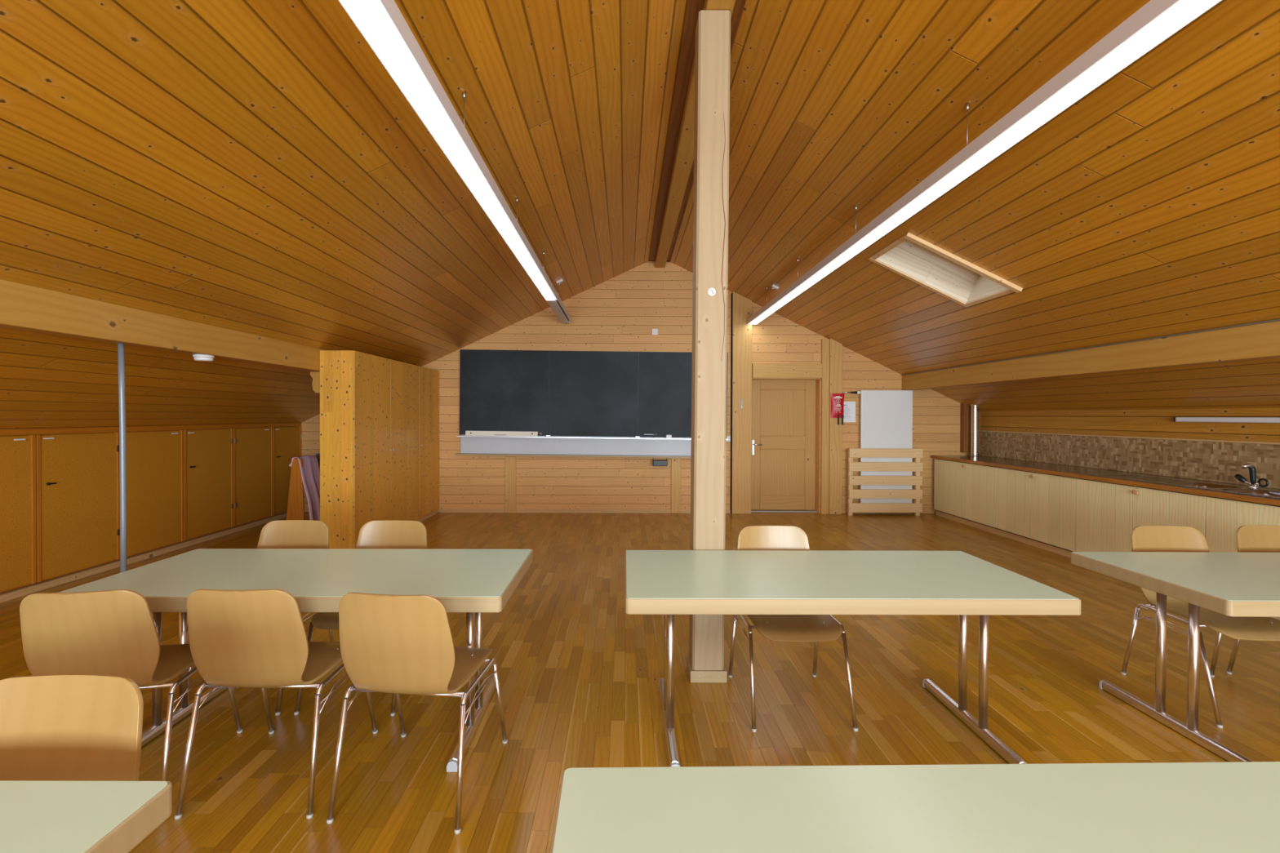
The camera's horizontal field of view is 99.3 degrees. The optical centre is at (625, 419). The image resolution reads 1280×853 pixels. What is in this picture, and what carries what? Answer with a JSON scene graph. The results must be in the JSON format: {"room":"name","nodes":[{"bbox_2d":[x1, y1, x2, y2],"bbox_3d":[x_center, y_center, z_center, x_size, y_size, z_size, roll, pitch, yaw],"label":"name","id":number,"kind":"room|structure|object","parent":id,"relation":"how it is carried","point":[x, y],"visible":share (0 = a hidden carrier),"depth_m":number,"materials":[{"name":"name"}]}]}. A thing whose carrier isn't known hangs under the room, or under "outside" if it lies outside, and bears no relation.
{"room":"attic classroom","nodes":[
{"label":"attic classroom","id":0,"kind":"room"},
{"bbox_2d":[301,261,970,513],"bbox_3d":[0.176,-0.534,8.224,10.350,3.850,0.200,0,0,0],"label":"wall","id":1,"kind":"structure","parent":0,"point":[620,313],"depth_m":8.13,"materials":[{"name":"brown wood"}]},
{"bbox_2d":[504,456,515,512],"bbox_3d":[-1.718,0.967,8.121,0.163,0.840,0.030,0,0,0],"label":"trim","id":2,"kind":"structure","parent":1,"relation":"attached to","point":[510,461],"depth_m":8.11,"materials":[{"name":"brown wood"}]},
{"bbox_2d":[439,509,730,513],"bbox_3d":[-0.601,1.365,8.133,4.365,0.050,0.012,0,0,0],"label":"baseboard","id":3,"kind":"structure","parent":1,"relation":"attached to","point":[633,511],"depth_m":8.13,"materials":[{"name":"brown wood"}]},
{"bbox_2d":[455,349,728,458],"bbox_3d":[-0.484,-0.236,8.028,4.010,1.555,0.193,1,0,0],"label":"chalkboard","id":4,"kind":"object","parent":1,"relation":"attached to","point":[578,403],"visible":0.9,"depth_m":8.02,"materials":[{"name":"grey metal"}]},
{"bbox_2d":[465,431,537,436],"bbox_3d":[-1.820,0.203,7.988,1.061,0.084,0.028,0,0,0],"label":"ruler","id":5,"kind":"object","parent":4,"relation":"on","point":[511,433],"visible":1,"depth_m":7.98,"materials":[{"name":"beige wood"}]},
{"bbox_2d":[653,457,667,466],"bbox_3d":[0.503,0.608,7.961,0.210,0.131,0.106,0,0,0],"label":"holder","id":6,"kind":"object","parent":4,"relation":"attached to","point":[655,463],"visible":1,"depth_m":7.91,"materials":[{"name":"black plastic"}]},
{"bbox_2d":[652,328,657,334],"bbox_3d":[0.438,-1.313,8.112,0.090,0.090,0.012,0,0,0],"label":"wall socket","id":7,"kind":"object","parent":1,"relation":"attached to","point":[655,331],"visible":1,"depth_m":8.11,"materials":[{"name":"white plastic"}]},
{"bbox_2d":[671,457,680,513],"bbox_3d":[0.753,0.973,8.121,0.146,0.840,0.030,0,0,0],"label":"trim","id":8,"kind":"structure","parent":1,"relation":"attached to","point":[675,462],"depth_m":8.11,"materials":[{"name":"brown wood"}]},
{"bbox_2d":[726,435,730,441],"bbox_3d":[1.531,0.283,8.117,0.065,0.085,0.027,0,0,0],"label":"light switch","id":9,"kind":"object","parent":1,"relation":"attached to","point":[728,437],"visible":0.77,"depth_m":8.10,"materials":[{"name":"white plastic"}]},
{"bbox_2d":[729,293,732,513],"bbox_3d":[1.577,-0.245,8.116,0.017,3.280,0.020,0,0,0],"label":"trim","id":10,"kind":"structure","parent":1,"relation":"attached to","point":[731,293],"depth_m":8.11,"materials":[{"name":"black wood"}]},
{"bbox_2d":[731,291,751,514],"bbox_3d":[1.728,-0.254,8.096,0.285,3.300,0.060,0,0,0],"label":"wooden post","id":11,"kind":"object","parent":1,"relation":"attached to","point":[741,442],"depth_m":8.07,"materials":[{"name":"brown wood"}]},
{"bbox_2d":[740,399,742,408],"bbox_3d":[1.721,-0.234,8.059,0.030,0.140,0.014,0,0,0],"label":"thermometer","id":12,"kind":"object","parent":1,"relation":"attached to","point":[741,400],"visible":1,"depth_m":8.06,"materials":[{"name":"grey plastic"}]},
{"bbox_2d":[751,379,816,511],"bbox_3d":[2.384,0.381,8.291,1.030,2.030,0.101,0,0,0],"label":"door","id":13,"kind":"structure","parent":1,"relation":"in","point":[783,461],"depth_m":8.31,"materials":[{"name":"brown wood"}]},
{"bbox_2d":[751,363,822,377],"bbox_3d":[2.402,-0.730,8.098,1.030,0.215,0.050,0,0,0],"label":"trim","id":14,"kind":"structure","parent":1,"relation":"attached to","point":[758,370],"depth_m":8.07,"materials":[{"name":"brown wood"}]},
{"bbox_2d":[820,338,829,514],"bbox_3d":[2.967,0.098,8.101,0.105,2.603,0.055,0,0,0],"label":"trim","id":15,"kind":"structure","parent":1,"relation":"attached to","point":[824,413],"depth_m":8.07,"materials":[{"name":"brown wood"}]},
{"bbox_2d":[828,337,842,514],"bbox_3d":[3.112,0.096,8.086,0.185,2.606,0.085,0,0,0],"label":"trim","id":16,"kind":"structure","parent":1,"relation":"attached to","point":[835,430],"depth_m":8.05,"materials":[{"name":"brown wood"}]},
{"bbox_2d":[830,393,844,424],"bbox_3d":[3.127,-0.160,8.022,0.215,0.460,0.039,0,0,0],"label":"blanket","id":17,"kind":"object","parent":1,"relation":"attached to","point":[837,411],"visible":1,"depth_m":8.02,"materials":[{"name":"red fabric"}]},
{"bbox_2d":[843,401,855,422],"bbox_3d":[3.330,-0.120,8.125,0.210,0.310,0.004,0,0,0],"label":"paper notice","id":18,"kind":"object","parent":1,"relation":"attached to","point":[849,413],"visible":0.71,"depth_m":8.12,"materials":[{"name":"white paper"}]},
{"bbox_2d":[842,390,912,511],"bbox_3d":[3.714,0.461,8.060,1.030,1.800,0.100,0,0,0],"label":"radiator","id":19,"kind":"object","parent":1,"relation":"attached to","point":[886,415],"visible":0.66,"depth_m":8.01,"materials":[{"name":"white metal"}]},
{"bbox_2d":[960,403,981,453],"bbox_3d":[5.125,0.115,8.084,0.250,0.740,0.090,0,0,0],"label":"trim","id":20,"kind":"structure","parent":1,"relation":"attached to","point":[965,410],"depth_m":8.04,"materials":[{"name":"brown wood"}]},
{"bbox_2d":[0,0,1279,429],"bbox_3d":[0.178,-1.095,1.855,10.450,2.587,13.128,0,0,0],"label":"ceiling","id":21,"kind":"structure","parent":0,"point":[256,167],"depth_m":3.27,"materials":[{"name":"brown wood"}]},
{"bbox_2d":[0,279,324,371],"bbox_3d":[-3.219,-0.587,1.760,0.160,0.224,12.728,0,0,0],"label":"beam","id":22,"kind":"structure","parent":21,"relation":"attached to","point":[24,308],"depth_m":3.47,"materials":[{"name":"brown wood"}]},
{"bbox_2d":[192,354,214,361],"bbox_3d":[-3.224,-0.472,4.157,0.132,0.045,0.132,0,0,0],"label":"smoke detector","id":23,"kind":"object","parent":22,"relation":"attached to","point":[199,357],"visible":1,"depth_m":4.11,"materials":[{"name":"white plastic"}]},
{"bbox_2d":[310,371,319,393],"bbox_3d":[-3.249,-0.395,5.787,0.140,0.225,0.140,0,0,0],"label":"corbel","id":24,"kind":"object","parent":22,"relation":"attached to","point":[315,375],"visible":0.58,"depth_m":5.72,"materials":[{"name":"brown wood"}]},
{"bbox_2d":[337,0,571,323],"bbox_3d":[-0.868,-1.573,2.973,0.144,0.392,9.970,0,0,0],"label":"pendant light","id":25,"kind":"object","parent":21,"relation":"hanging from","point":[381,23],"visible":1,"depth_m":2.47,"materials":[{"name":"grey metal"}]},
{"bbox_2d":[340,0,386,25],"bbox_3d":[-0.883,-1.375,1.139,0.105,0.026,1.496,0,0,0],"label":"diffuser","id":26,"kind":"object","parent":25,"relation":"attached to","point":[362,12],"depth_m":1.83,"materials":[{"name":"white plastic"}]},
{"bbox_2d":[358,22,492,198],"bbox_3d":[-0.883,-1.387,2.639,0.105,0.026,1.496,0,0,0],"label":"diffuser","id":27,"kind":"object","parent":25,"relation":"attached to","point":[384,40],"depth_m":2.33,"materials":[{"name":"white plastic"}]},
{"bbox_2d":[475,196,533,265],"bbox_3d":[-0.883,-1.399,4.139,0.105,0.026,1.496,0,0,0],"label":"diffuser","id":28,"kind":"object","parent":25,"relation":"attached to","point":[491,206],"depth_m":3.93,"materials":[{"name":"white plastic"}]},
{"bbox_2d":[522,264,555,300],"bbox_3d":[-0.883,-1.411,5.639,0.105,0.026,1.496,0,0,0],"label":"diffuser","id":29,"kind":"object","parent":25,"relation":"attached to","point":[533,271],"depth_m":5.48,"materials":[{"name":"white plastic"}]},
{"bbox_2d":[546,299,568,323],"bbox_3d":[-0.883,-1.423,7.170,0.105,0.026,1.558,0,0,0],"label":"diffuser","id":30,"kind":"object","parent":25,"relation":"attached to","point":[553,304],"depth_m":7.07,"materials":[{"name":"white plastic"}]},
{"bbox_2d":[555,278,563,284],"bbox_3d":[-0.849,-1.781,7.036,0.091,0.078,0.060,0,0,0],"label":"box","id":31,"kind":"object","parent":21,"relation":"attached to","point":[560,281],"visible":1,"depth_m":7.01,"materials":[{"name":"white plastic"}]},
{"bbox_2d":[648,0,746,267],"bbox_3d":[0.501,-2.302,1.746,0.330,0.170,12.728,0,0,0],"label":"ridge beam","id":32,"kind":"structure","parent":21,"relation":"attached to","point":[677,180],"depth_m":4.48,"materials":[{"name":"brown wood"}]},
{"bbox_2d":[771,284,778,289],"bbox_3d":[1.933,-1.715,7.037,0.091,0.062,0.060,0,0,0],"label":"box","id":33,"kind":"object","parent":21,"relation":"attached to","point":[773,286],"visible":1,"depth_m":7.01,"materials":[{"name":"white plastic"}]},
{"bbox_2d":[867,232,1022,306],"bbox_3d":[2.822,-1.434,4.801,1.060,0.764,0.735,0,0,0],"label":"window","id":34,"kind":"structure","parent":21,"relation":"attached to","point":[932,267],"depth_m":5.12,"materials":[{"name":"brown wood"}]},
{"bbox_2d":[746,0,1222,324],"bbox_3d":[1.870,-1.552,3.013,0.144,0.364,10.050,0,0,0],"label":"pendant light","id":35,"kind":"object","parent":21,"relation":"hanging from","point":[1157,20],"visible":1,"depth_m":2.47,"materials":[{"name":"grey metal"}]},
{"bbox_2d":[750,302,785,324],"bbox_3d":[1.884,-1.416,7.269,0.105,0.026,1.496,0,0,0],"label":"diffuser","id":36,"kind":"object","parent":35,"relation":"attached to","point":[764,313],"depth_m":7.19,"materials":[{"name":"white plastic"}]},
{"bbox_2d":[778,268,834,303],"bbox_3d":[1.884,-1.404,5.769,0.105,0.026,1.496,0,0,0],"label":"diffuser","id":37,"kind":"object","parent":35,"relation":"attached to","point":[821,273],"depth_m":5.62,"materials":[{"name":"white plastic"}]},
{"bbox_2d":[824,205,923,269],"bbox_3d":[1.884,-1.393,4.269,0.105,0.026,1.496,0,0,0],"label":"diffuser","id":38,"kind":"object","parent":35,"relation":"attached to","point":[908,211],"depth_m":4.07,"materials":[{"name":"white plastic"}]},
{"bbox_2d":[909,49,1144,207],"bbox_3d":[1.884,-1.381,2.769,0.105,0.026,1.496,0,0,0],"label":"diffuser","id":39,"kind":"object","parent":35,"relation":"attached to","point":[1117,60],"depth_m":2.47,"materials":[{"name":"white plastic"}]},
{"bbox_2d":[1120,0,1220,53],"bbox_3d":[1.884,-1.369,1.269,0.105,0.026,1.496,0,0,0],"label":"diffuser","id":40,"kind":"object","parent":35,"relation":"attached to","point":[1185,11],"depth_m":1.88,"materials":[{"name":"white plastic"}]},
{"bbox_2d":[902,320,1279,390],"bbox_3d":[4.201,-0.507,1.760,0.160,0.231,12.728,0,0,0],"label":"beam","id":41,"kind":"structure","parent":21,"relation":"attached to","point":[1259,341],"depth_m":4.46,"materials":[{"name":"brown wood"}]},
{"bbox_2d":[901,318,1279,375],"bbox_3d":[4.110,-0.617,1.759,0.012,0.012,12.688,0,0,0],"label":"cable","id":42,"kind":"object","parent":41,"relation":"attached to","point":[1273,320],"visible":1,"depth_m":4.45,"materials":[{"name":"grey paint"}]},
{"bbox_2d":[0,510,1279,852],"bbox_3d":[0.171,1.441,1.900,10.750,0.001,13.178,0,0,0],"label":"floor","id":43,"kind":"structure","parent":0,"point":[580,674],"depth_m":2.76,"materials":[{"name":"brown wood"}]},
{"bbox_2d":[0,674,143,781],"bbox_3d":[-1.313,1.026,1.012,0.495,0.836,0.584,0,0,-1],"label":"chair","id":44,"kind":"object","parent":43,"relation":"on","point":[53,726],"visible":0.72,"depth_m":1.26,"materials":[{"name":"beige wood"}]},
{"bbox_2d":[0,780,172,852],"bbox_3d":[-1.814,1.082,0.697,1.830,0.725,0.790,0,0,0],"label":"table","id":45,"kind":"object","parent":43,"relation":"on","point":[37,816],"visible":1,"depth_m":1.00,"materials":[{"name":"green laminate"}]},
{"bbox_2d":[117,343,127,573],"bbox_3d":[-3.226,0.466,3.494,0.060,1.906,0.060,0,0,0],"label":"steel pole","id":46,"kind":"object","parent":43,"relation":"on","point":[121,347],"visible":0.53,"depth_m":3.48,"materials":[{"name":"grey metal"}]},
{"bbox_2d":[19,589,243,781],"bbox_3d":[-1.955,1.015,2.175,0.495,0.836,0.584,0,0,-9],"label":"chair","id":47,"kind":"object","parent":43,"relation":"on","point":[114,632],"visible":0.7,"depth_m":1.94,"materials":[{"name":"brown wood"}]},
{"bbox_2d":[188,520,333,715],"bbox_3d":[-1.923,1.009,2.917,0.495,0.836,0.584,0,0,0],"label":"chair","id":48,"kind":"object","parent":43,"relation":"on","point":[281,534],"visible":0.25,"depth_m":3.17,"materials":[{"name":"beige wood"}]},
{"bbox_2d":[174,589,377,819],"bbox_3d":[-1.379,1.016,2.204,0.495,0.836,0.584,0,0,0],"label":"chair","id":49,"kind":"object","parent":43,"relation":"on","point":[255,638],"visible":0.88,"depth_m":1.97,"materials":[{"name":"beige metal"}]},
{"bbox_2d":[58,548,533,772],"bbox_3d":[-1.418,1.069,2.579,1.830,0.725,0.790,0,0,0],"label":"table","id":50,"kind":"object","parent":43,"relation":"on","point":[469,581],"visible":0.58,"depth_m":2.47,"materials":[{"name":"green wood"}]},
{"bbox_2d":[286,456,319,519],"bbox_3d":[-4.022,0.929,7.095,0.240,0.920,0.975,0,0,0],"label":"stand","id":51,"kind":"object","parent":43,"relation":"on","point":[295,505],"visible":0.31,"depth_m":6.61,"materials":[{"name":"orange wood"}]},
{"bbox_2d":[288,455,319,520],"bbox_3d":[-3.929,0.871,6.785,0.322,0.857,0.437,0,0,0],"label":"garment","id":52,"kind":"object","parent":51,"relation":"on","point":[310,470],"visible":0.79,"depth_m":6.74,"materials":[{"name":"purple fabric"}]},
{"bbox_2d":[315,453,319,466],"bbox_3d":[-3.929,0.702,7.244,0.322,0.547,0.480,0,0,0],"label":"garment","id":53,"kind":"object","parent":51,"relation":"hanging from","point":[317,454],"visible":0.03,"depth_m":7.11,"materials":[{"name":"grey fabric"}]},
{"bbox_2d":[293,520,427,716],"bbox_3d":[-1.357,1.010,2.917,0.495,0.836,0.584,0,0,1],"label":"chair","id":54,"kind":"object","parent":43,"relation":"on","point":[388,534],"visible":0.3,"depth_m":3.16,"materials":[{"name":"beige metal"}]},
{"bbox_2d":[320,350,419,548],"bbox_3d":[-2.952,0.339,6.460,0.372,2.115,1.755,0,0,0],"label":"wardrobe","id":55,"kind":"object","parent":43,"relation":"on","point":[370,440],"visible":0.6,"depth_m":5.80,"materials":[{"name":"brown wood"}]},
{"bbox_2d":[326,591,507,834],"bbox_3d":[-0.796,1.018,2.159,0.495,0.836,0.584,0,0,6],"label":"chair","id":56,"kind":"object","parent":43,"relation":"on","point":[397,645],"visible":1,"depth_m":1.93,"materials":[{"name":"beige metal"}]},
{"bbox_2d":[417,366,439,521],"bbox_3d":[-2.952,0.329,7.723,0.372,2.115,0.771,0,0,0],"label":"wardrobe","id":57,"kind":"object","parent":43,"relation":"on","point":[428,378],"visible":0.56,"depth_m":7.67,"materials":[{"name":"brown wood"}]},
{"bbox_2d":[686,10,730,682],"bbox_3d":[0.463,-0.395,3.044,0.210,3.655,0.192,0,0,0],"label":"wooden post","id":58,"kind":"object","parent":43,"relation":"on","point":[705,660],"visible":1,"depth_m":2.96,"materials":[{"name":"brown wood"}]},
{"bbox_2d":[707,288,715,295],"bbox_3d":[0.470,-0.697,2.960,0.042,0.042,0.004,0,0,0],"label":"round sticker","id":59,"kind":"object","parent":58,"relation":"attached to","point":[711,291],"visible":1,"depth_m":2.96,"materials":[{"name":"white plastic"}]},
{"bbox_2d":[728,525,857,732],"bbox_3d":[0.825,1.017,2.792,0.495,0.836,0.584,0,0,-1],"label":"chair","id":60,"kind":"object","parent":43,"relation":"on","point":[815,628],"visible":0.65,"depth_m":2.67,"materials":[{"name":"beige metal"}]},
{"bbox_2d":[625,550,1080,766],"bbox_3d":[0.912,1.075,2.568,1.830,0.725,0.790,0,0,0],"label":"table","id":61,"kind":"object","parent":43,"relation":"on","point":[668,584],"visible":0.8,"depth_m":2.42,"materials":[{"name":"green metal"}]},
{"bbox_2d":[847,448,922,515],"bbox_3d":[3.803,0.910,7.977,1.070,0.985,0.067,0,0,0],"label":"guard","id":62,"kind":"object","parent":43,"relation":"on","point":[916,466],"visible":1,"depth_m":7.94,"materials":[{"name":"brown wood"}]},
{"bbox_2d":[549,761,1279,852],"bbox_3d":[0.789,1.089,0.757,1.830,0.725,0.790,0,0,-1],"label":"table","id":63,"kind":"object","parent":43,"relation":"on","point":[1221,806],"visible":1,"depth_m":1.01,"materials":[{"name":"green laminate"}]},
{"bbox_2d":[933,458,964,517],"bbox_3d":[4.857,0.950,7.700,0.600,0.745,0.675,0,0,0],"label":"base cabinet","id":64,"kind":"object","parent":43,"relation":"on","point":[948,474],"visible":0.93,"depth_m":7.67,"materials":[{"name":"brown wood"}]},
{"bbox_2d":[961,462,993,527],"bbox_3d":[4.843,0.955,7.054,0.630,0.745,0.617,0,0,0],"label":"base cabinet","id":65,"kind":"object","parent":43,"relation":"on","point":[977,479],"visible":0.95,"depth_m":7.03,"materials":[{"name":"brown wood"}]},
{"bbox_2d":[993,466,1032,537],"bbox_3d":[4.857,0.960,6.437,0.600,0.745,0.617,0,0,0],"label":"base cabinet","id":66,"kind":"object","parent":43,"relation":"on","point":[1011,487],"visible":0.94,"depth_m":6.41,"materials":[{"name":"brown wood"}]},
{"bbox_2d":[1030,471,1134,551],"bbox_3d":[4.843,0.965,5.820,0.630,0.745,0.617,0,0,0],"label":"base cabinet","id":67,"kind":"object","parent":43,"relation":"on","point":[1052,497],"visible":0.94,"depth_m":5.79,"materials":[{"name":"brown wood"}]},
{"bbox_2d":[1075,478,1133,551],"bbox_3d":[4.857,0.969,5.203,0.600,0.745,0.617,0,0,0],"label":"base cabinet","id":68,"kind":"object","parent":43,"relation":"on","point":[1104,510],"visible":0.52,"depth_m":5.19,"materials":[{"name":"brown wood"}]},
{"bbox_2d":[935,510,1279,619],"bbox_3d":[4.596,1.389,5.544,0.020,0.068,4.994,0,0,0],"label":"plinth","id":69,"kind":"object","parent":43,"relation":"on","point":[1032,542],"visible":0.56,"depth_m":6.50,"materials":[{"name":"brown wood"}]},
{"bbox_2d":[1132,486,1207,538],"bbox_3d":[4.843,0.974,4.586,0.630,0.745,0.617,0,0,0],"label":"base cabinet","id":70,"kind":"object","parent":43,"relation":"on","point":[1151,507],"visible":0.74,"depth_m":4.57,"materials":[{"name":"brown wood"}]},
{"bbox_2d":[1070,551,1279,761],"bbox_3d":[3.316,1.081,2.554,1.830,0.725,0.790,0,0,0],"label":"table","id":71,"kind":"object","parent":43,"relation":"on","point":[1234,584],"visible":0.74,"depth_m":2.53,"materials":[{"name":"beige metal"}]},
{"bbox_2d":[1120,525,1279,728],"bbox_3d":[3.038,1.023,2.817,0.495,0.836,0.584,0,0,3],"label":"chair","id":72,"kind":"object","parent":43,"relation":"on","point":[1143,538],"visible":0.62,"depth_m":2.96,"materials":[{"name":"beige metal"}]},
{"bbox_2d":[1205,497,1279,552],"bbox_3d":[4.857,0.979,3.969,0.600,0.745,0.617,0,0,0],"label":"base cabinet","id":73,"kind":"object","parent":43,"relation":"on","point":[1224,517],"visible":0.46,"depth_m":4.10,"materials":[{"name":"brown wood"}]},
{"bbox_2d":[1226,525,1279,674],"bbox_3d":[3.658,1.024,2.837,0.495,0.836,0.584,0,0,1],"label":"chair","id":74,"kind":"object","parent":43,"relation":"on","point":[1250,539],"visible":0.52,"depth_m":3.09,"materials":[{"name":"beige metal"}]},
{"bbox_2d":[978,408,1279,491],"bbox_3d":[5.298,0.674,1.769,0.100,1.561,12.728,0,0,0],"label":"wall","id":75,"kind":"structure","parent":0,"point":[1153,423],"depth_m":5.52,"materials":[{"name":"brown wood"}]},
{"bbox_2d":[979,430,1279,488],"bbox_3d":[5.238,0.358,5.540,0.022,0.370,5.002,0,0,0],"label":"backsplash","id":76,"kind":"structure","parent":75,"relation":"attached to","point":[1212,460],"depth_m":5.47,"materials":[{"name":"brown tile"}]},
{"bbox_2d":[1173,417,1279,422],"bbox_3d":[5.220,0.004,4.131,0.060,0.047,2.062,0,0,0],"label":"strip light","id":77,"kind":"object","parent":75,"relation":"attached to","point":[1231,420],"visible":1,"depth_m":4.67,"materials":[{"name":"white plastic"}]},
{"bbox_3d":[-4.952,0.757,1.770,0.100,1.343,12.728,0,0,0],"label":"wall","id":78,"kind":"structure","parent":0,"visible":0},
{"bbox_2d":[0,435,36,592],"bbox_3d":[-4.868,0.737,4.099,0.068,1.223,0.747,0,0,0],"label":"door","id":79,"kind":"structure","parent":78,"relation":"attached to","point":[18,528],"depth_m":4.34,"materials":[{"name":"orange wood"}]},
{"bbox_2d":[31,431,119,582],"bbox_3d":[-4.864,0.731,4.846,0.075,1.223,0.745,0,0,0],"label":"door","id":80,"kind":"structure","parent":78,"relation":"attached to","point":[77,485],"depth_m":4.80,"materials":[{"name":"orange wood"}]},
{"bbox_2d":[0,511,286,603],"bbox_3d":[-4.859,1.401,1.775,0.090,0.055,12.728,0,0,0],"label":"baseboard","id":81,"kind":"structure","parent":78,"relation":"attached to","point":[33,588],"depth_m":5.18,"materials":[{"name":"brown wood"}]},
{"bbox_2d":[0,422,301,435],"bbox_3d":[-4.873,0.117,1.765,0.055,0.049,12.728,0,0,0],"label":"trim","id":82,"kind":"structure","parent":78,"relation":"attached to","point":[129,428],"depth_m":5.33,"materials":[{"name":"orange wood"}]},
{"bbox_2d":[126,430,184,556],"bbox_3d":[-4.868,0.725,5.593,0.068,1.223,0.751,0,0,0],"label":"door","id":83,"kind":"structure","parent":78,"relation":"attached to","point":[155,495],"depth_m":5.60,"materials":[{"name":"orange wood"}]},
{"bbox_2d":[183,428,233,541],"bbox_3d":[-4.864,0.719,6.345,0.075,1.223,0.752,0,0,0],"label":"door","id":84,"kind":"structure","parent":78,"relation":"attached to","point":[208,454],"depth_m":6.32,"materials":[{"name":"orange wood"}]},
{"bbox_2d":[233,426,273,526],"bbox_3d":[-4.868,0.713,7.098,0.068,1.223,0.755,0,0,0],"label":"door","id":85,"kind":"structure","parent":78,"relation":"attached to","point":[253,451],"depth_m":7.08,"materials":[{"name":"orange wood"}]},
{"bbox_2d":[272,426,301,515],"bbox_3d":[-4.864,0.708,7.805,0.075,1.223,0.658,0,0,0],"label":"door","id":86,"kind":"structure","parent":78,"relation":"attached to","point":[286,441],"depth_m":7.71,"materials":[{"name":"orange wood"}]},
{"bbox_3d":[4.842,0.984,3.352,0.630,0.745,0.617,0,0,0],"label":"base cabinet","id":87,"kind":"object","parent":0,"visible":0},
{"bbox_2d":[932,455,1279,506],"bbox_3d":[4.888,0.564,5.537,0.720,0.040,4.994,0,0,0],"label":"countertop","id":88,"kind":"structure","parent":87,"relation":"on","point":[1083,473],"depth_m":5.51,"materials":[{"name":"brown laminate"}]},
{"bbox_2d":[969,404,978,456],"bbox_3d":[5.090,0.140,7.931,0.108,0.773,0.108,0,0,0],"label":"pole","id":89,"kind":"object","parent":88,"relation":"on","point":[974,409],"visible":0.98,"depth_m":7.89,"materials":[{"name":"silver metal"}]},
{"bbox_2d":[1090,474,1279,506],"bbox_3d":[4.878,0.623,4.625,0.516,0.151,1.616,0,0,0],"label":"sink","id":90,"kind":"object","parent":88,"relation":"in","point":[1264,492],"visible":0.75,"depth_m":4.67,"materials":[{"name":"grey metal"}]},
{"bbox_2d":[1234,462,1269,488],"bbox_3d":[5.005,0.448,4.378,0.127,0.206,0.234,0,0,0],"label":"tap","id":91,"kind":"object","parent":88,"relation":"on","point":[1252,484],"visible":1,"depth_m":4.35,"materials":[{"name":"silver metal"}]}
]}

